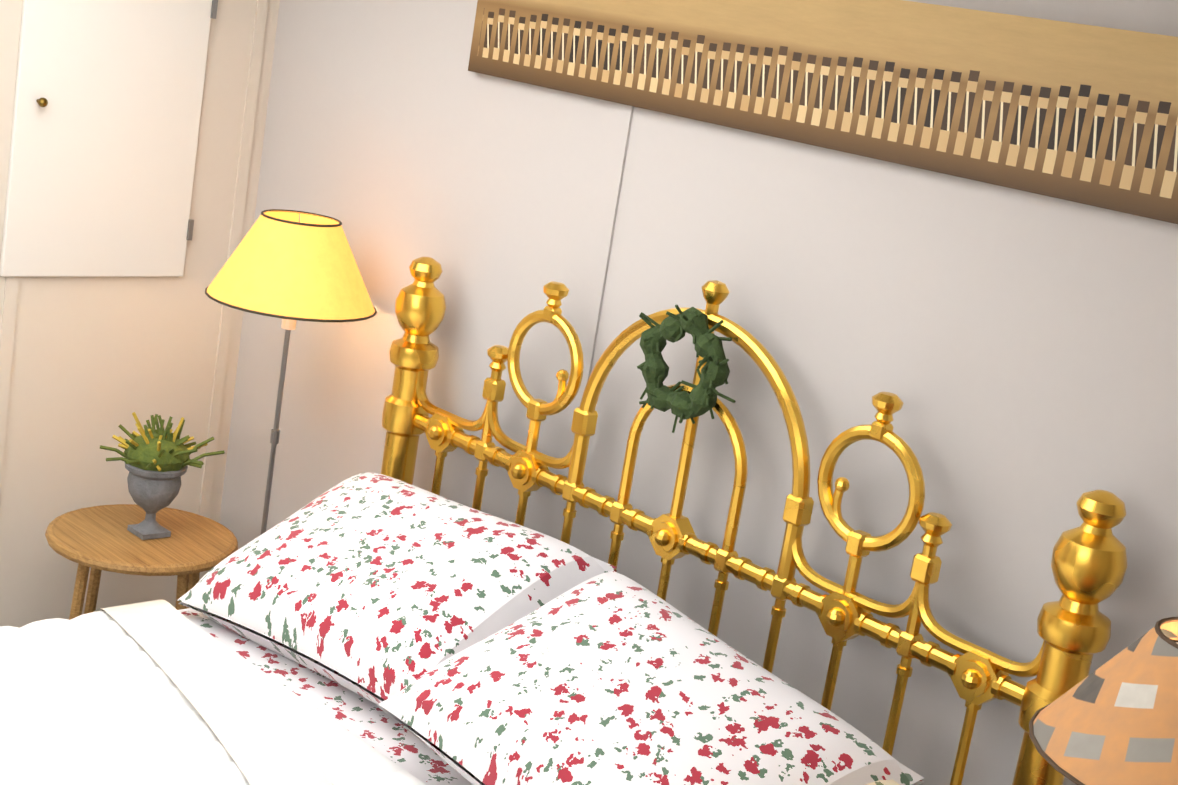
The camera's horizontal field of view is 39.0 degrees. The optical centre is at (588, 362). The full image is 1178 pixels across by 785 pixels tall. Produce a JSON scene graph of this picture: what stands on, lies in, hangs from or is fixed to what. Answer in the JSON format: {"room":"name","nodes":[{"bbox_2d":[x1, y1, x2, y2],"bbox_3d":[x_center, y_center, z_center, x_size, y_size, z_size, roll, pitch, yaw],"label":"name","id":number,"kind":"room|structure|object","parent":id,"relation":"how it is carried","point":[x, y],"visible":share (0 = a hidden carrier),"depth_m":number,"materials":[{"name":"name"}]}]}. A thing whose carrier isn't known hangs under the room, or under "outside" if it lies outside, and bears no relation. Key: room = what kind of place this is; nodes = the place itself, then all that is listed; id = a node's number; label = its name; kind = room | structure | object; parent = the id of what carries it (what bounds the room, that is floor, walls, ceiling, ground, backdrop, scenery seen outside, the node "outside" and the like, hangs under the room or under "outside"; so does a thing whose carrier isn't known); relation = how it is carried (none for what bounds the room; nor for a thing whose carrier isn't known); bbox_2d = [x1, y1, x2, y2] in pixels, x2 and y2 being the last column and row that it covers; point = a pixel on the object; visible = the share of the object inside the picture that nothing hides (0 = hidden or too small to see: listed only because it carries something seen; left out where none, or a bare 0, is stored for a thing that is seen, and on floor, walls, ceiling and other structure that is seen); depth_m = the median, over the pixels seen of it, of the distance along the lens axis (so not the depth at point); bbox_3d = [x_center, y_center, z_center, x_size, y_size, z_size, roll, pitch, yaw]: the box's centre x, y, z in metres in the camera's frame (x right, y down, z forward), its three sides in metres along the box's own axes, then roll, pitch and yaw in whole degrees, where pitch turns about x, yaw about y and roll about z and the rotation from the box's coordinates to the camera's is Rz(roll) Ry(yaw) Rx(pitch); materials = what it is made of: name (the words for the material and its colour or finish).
{"room":"bedroom","nodes":[
{"label":"bedroom","id":0,"kind":"room"},
{"bbox_2d":[0,0,279,627],"bbox_3d":[-2.614,-0.173,2.541,4.800,2.150,0.166,-3,17,-45],"label":"wall","id":1,"kind":"structure","parent":0,"point":[89,366],"depth_m":4.00,"materials":[{"name":"beige paint"}]},
{"bbox_2d":[0,0,217,276],"bbox_3d":[-1.078,-0.563,3.791,0.468,0.760,0.046,-3,17,-45],"label":"door","id":2,"kind":"structure","parent":1,"relation":"in","point":[106,121],"depth_m":3.80,"materials":[{"name":"white"}]},
{"bbox_2d":[219,0,1177,784],"bbox_3d":[0.698,0.329,2.696,0.106,2.150,4.750,-3,17,-45],"label":"wall","id":3,"kind":"structure","parent":0,"point":[1015,350],"depth_m":3.01,"materials":[{"name":"white paint"}]},
{"bbox_2d":[468,0,1177,223],"bbox_3d":[0.334,-0.532,2.937,0.022,0.262,1.640,-3,17,-45],"label":"picture","id":4,"kind":"object","parent":3,"relation":"attached to","point":[1080,113],"visible":1,"depth_m":2.75},
{"bbox_3d":[-1.214,1.464,1.276,4.800,0.050,4.650,-3,17,-45],"label":"floor carpet","id":5,"kind":"object","parent":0,"visible":0},
{"bbox_2d":[45,504,237,619],"bbox_3d":[-1.052,0.643,3.835,0.426,0.528,0.426,-3,17,-45],"label":"table","id":6,"kind":"object","parent":5,"relation":"on","point":[98,539],"visible":0.48,"depth_m":3.72,"materials":[{"name":"brown wood"}]},
{"bbox_2d":[100,412,224,539],"bbox_3d":[-0.975,0.251,3.761,0.248,0.284,0.256,-3,17,-45],"label":"potted plant","id":7,"kind":"object","parent":6,"relation":"on","point":[158,460],"visible":1,"depth_m":3.71,"materials":[{"name":"plant"}]},
{"bbox_2d":[205,209,376,534],"bbox_3d":[-0.727,0.311,3.759,0.375,1.300,0.375,-3,17,-45],"label":"floor lamp","id":8,"kind":"object","parent":5,"relation":"on","point":[290,268],"visible":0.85,"depth_m":3.54,"materials":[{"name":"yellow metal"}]},
{"bbox_2d":[0,256,1126,784],"bbox_3d":[-0.689,0.566,2.335,2.310,1.409,1.912,-3,17,-45],"label":"bed","id":9,"kind":"object","parent":5,"relation":"on","point":[390,624],"visible":1,"depth_m":2.79,"materials":[{"name":"gold metal"}]},
{"bbox_2d":[0,599,723,784],"bbox_3d":[-0.960,0.906,2.192,1.700,0.495,1.912,-3,17,-45],"label":"quilt","id":10,"kind":"object","parent":9,"relation":"on","point":[142,693],"depth_m":2.75,"materials":[{"name":"white fabric"}]},
{"bbox_3d":[0.564,1.196,2.008,0.314,0.720,0.500,-3,17,-45],"label":"nightstand","id":11,"kind":"object","parent":5,"relation":"on","visible":0},
{"bbox_2d":[1029,617,1177,784],"bbox_3d":[0.658,0.575,1.897,0.361,0.552,0.361,-3,17,-45],"label":"lamp","id":12,"kind":"object","parent":11,"relation":"on","point":[1113,720],"visible":1,"depth_m":1.80,"materials":[{"name":"orange fabric"}]}
]}

